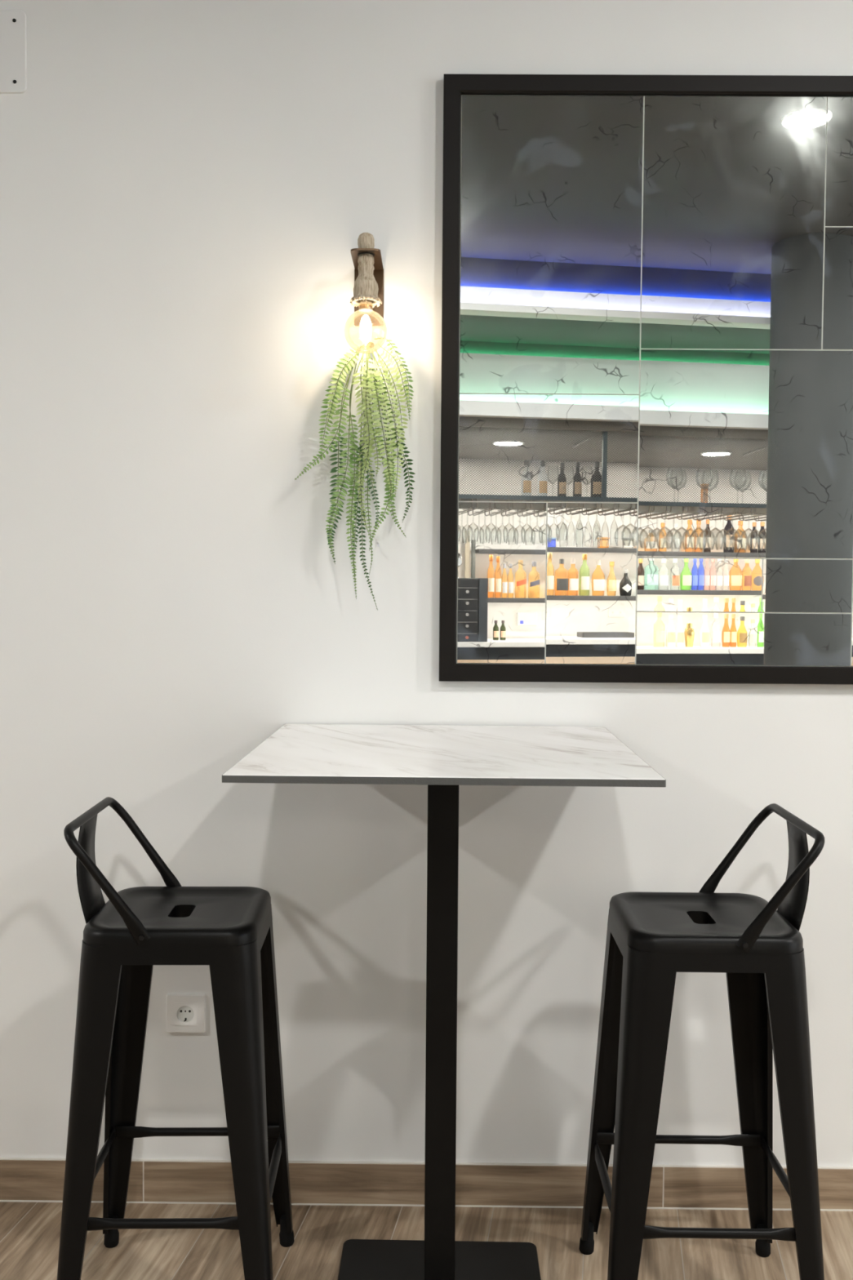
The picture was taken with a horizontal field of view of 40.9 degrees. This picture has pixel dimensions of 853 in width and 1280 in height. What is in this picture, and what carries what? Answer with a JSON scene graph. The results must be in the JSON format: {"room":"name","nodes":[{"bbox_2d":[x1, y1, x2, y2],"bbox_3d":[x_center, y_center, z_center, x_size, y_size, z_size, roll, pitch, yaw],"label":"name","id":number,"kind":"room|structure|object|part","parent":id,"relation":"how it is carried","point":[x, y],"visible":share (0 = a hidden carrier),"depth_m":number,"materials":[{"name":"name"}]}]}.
{"room":"bar","nodes":[
{"label":"bar","id":0,"kind":"room"},
{"bbox_2d":[0,0,852,1166],"bbox_3d":[0.522,-0.495,2.569,11.000,3.500,0.200,0,2,0],"label":"wall","id":1,"kind":"structure","parent":0,"point":[188,188],"depth_m":2.49,"materials":[{"name":"white paint"}]},
{"bbox_2d":[0,9,26,93],"bbox_3d":[-0.977,-1.257,2.444,0.244,0.172,0.007,0,2,0],"label":"cover plate","id":2,"kind":"object","parent":1,"relation":"attached to","point":[13,60],"visible":1,"depth_m":2.44,"materials":[{"name":"white plastic"}]},
{"bbox_2d":[166,993,205,1032],"bbox_3d":[-0.531,0.825,2.526,0.085,0.085,0.012,0,2,0],"label":"wall socket","id":3,"kind":"object","parent":1,"relation":"attached to","point":[185,1012],"visible":1,"depth_m":2.52,"materials":[{"name":"white plastic"}]},
{"bbox_2d":[343,232,386,353],"bbox_3d":[-0.124,-0.712,2.384,0.089,0.243,0.160,0,2,0],"label":"wall sconce","id":4,"kind":"object","parent":1,"relation":"attached to","point":[367,300],"visible":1,"depth_m":2.35,"materials":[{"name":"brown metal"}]},
{"bbox_2d":[294,337,415,610],"bbox_3d":[-0.150,-0.356,2.430,0.254,0.572,0.100,0,2,0],"label":"hanging fern","id":5,"kind":"object","parent":4,"relation":"hanging from","point":[367,385],"visible":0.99,"depth_m":2.42,"materials":[{"name":"green plant"}]},
{"bbox_3d":[-0.125,-0.638,2.352,0.089,0.098,0.089,0,2,0],"label":"globe bulb","id":6,"kind":"part","parent":4,"relation":"part of","materials":[{"name":"clear glass"}]},
{"bbox_3d":[-0.124,-0.793,2.386,0.061,0.004,0.142,0,2,0],"label":"bracket arm","id":7,"kind":"part","parent":4,"relation":"part of","materials":[{"name":"brown metal"}]},
{"bbox_3d":[-0.123,-0.737,2.461,0.063,0.122,0.004,0,2,0],"label":"plate","id":8,"kind":"part","parent":4,"relation":"part of","materials":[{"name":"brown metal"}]},
{"bbox_2d":[0,1160,852,1208],"bbox_3d":[0.508,1.210,2.536,11.000,0.090,0.009,0,2,0],"label":"baseboard","id":9,"kind":"structure","parent":1,"relation":"attached to","point":[20,1180],"depth_m":2.54,"materials":[{"name":"brown wood"}]},
{"bbox_2d":[439,74,852,684],"bbox_3d":[0.694,-0.549,2.453,1.324,1.287,0.024,0,2,0],"label":"mirror","id":10,"kind":"object","parent":1,"relation":"attached to","point":[646,393],"visible":1,"depth_m":2.45,"materials":[{"name":"black mirror"}]},
{"bbox_2d":[0,1201,852,1279],"bbox_3d":[0.474,1.503,-2.101,11.000,0.100,9.700,0,2,0],"label":"floor","id":11,"kind":"structure","parent":0,"point":[30,1232],"depth_m":2.39,"materials":[{"name":"brown wood"}]},
{"bbox_2d":[57,796,294,1279],"bbox_3d":[-0.465,0.793,2.181,0.394,0.946,0.394,0,2,-1],"label":"bar stool","id":12,"kind":"object","parent":11,"relation":"on","point":[228,930],"visible":1,"depth_m":2.02,"materials":[{"name":"black painted metal"}]},
{"bbox_3d":[-0.614,0.903,2.030,0.113,0.665,0.110,3,3,44],"label":"leg","id":13,"kind":"part","parent":12,"relation":"part of","materials":[{"name":"black metal"}]},
{"bbox_3d":[-0.565,0.425,2.163,0.156,0.210,0.343,0,2,-1],"label":"frame","id":14,"kind":"part","parent":12,"relation":"part of","materials":[{"name":"black metal"}]},
{"bbox_3d":[-0.620,0.890,2.333,0.110,0.665,0.113,3,3,44],"label":"leg","id":15,"kind":"part","parent":12,"relation":"part of","materials":[{"name":"black metal"}]},
{"bbox_3d":[-0.463,0.526,2.169,0.312,0.045,0.312,0,2,-1],"label":"seat","id":16,"kind":"part","parent":12,"relation":"part of","materials":[{"name":"black metal"}]},
{"bbox_3d":[-0.311,0.905,2.037,0.110,0.665,0.113,3,3,44],"label":"leg","id":17,"kind":"part","parent":12,"relation":"part of","materials":[{"name":"black metal"}]},
{"bbox_3d":[-0.318,0.892,2.339,0.113,0.665,0.110,3,3,44],"label":"leg","id":18,"kind":"part","parent":12,"relation":"part of","materials":[{"name":"black metal"}]},
{"bbox_2d":[222,724,666,1279],"bbox_3d":[0.028,0.734,2.167,0.698,1.070,0.700,0,2,1],"label":"bar table","id":19,"kind":"object","parent":11,"relation":"on","point":[442,757],"visible":1,"depth_m":2.14,"materials":[{"name":"white stone"}]},
{"bbox_3d":[0.024,1.265,2.189,0.400,0.008,0.400,0,2,1],"label":"plate","id":20,"kind":"part","parent":19,"relation":"part of","materials":[{"name":"black metal"}]},
{"bbox_2d":[578,803,824,1279],"bbox_3d":[0.514,0.801,2.163,0.394,0.946,0.394,0,2,1],"label":"bar stool","id":21,"kind":"object","parent":11,"relation":"on","point":[652,937],"visible":1,"depth_m":2.01,"materials":[{"name":"black painted metal"}]},
{"bbox_3d":[0.364,0.898,2.320,0.113,0.665,0.110,-2,3,-44],"label":"leg","id":22,"kind":"part","parent":21,"relation":"part of","materials":[{"name":"black metal"}]},
{"bbox_3d":[0.360,0.910,2.018,0.110,0.665,0.113,-2,3,-44],"label":"leg","id":23,"kind":"part","parent":21,"relation":"part of","materials":[{"name":"black metal"}]},
{"bbox_3d":[0.516,0.534,2.152,0.312,0.045,0.312,0,2,1],"label":"seat","id":24,"kind":"part","parent":21,"relation":"part of","materials":[{"name":"black metal"}]},
{"bbox_3d":[0.666,0.900,2.316,0.110,0.665,0.113,-2,3,-44],"label":"leg","id":25,"kind":"part","parent":21,"relation":"part of","materials":[{"name":"black metal"}]},
{"bbox_3d":[0.619,0.434,2.146,0.156,0.210,0.343,0,2,1],"label":"frame","id":26,"kind":"part","parent":21,"relation":"part of","materials":[{"name":"black metal"}]},
{"bbox_3d":[0.662,0.913,2.014,0.113,0.665,0.110,-2,3,-44],"label":"leg","id":27,"kind":"part","parent":21,"relation":"part of","materials":[{"name":"black metal"}]}
]}

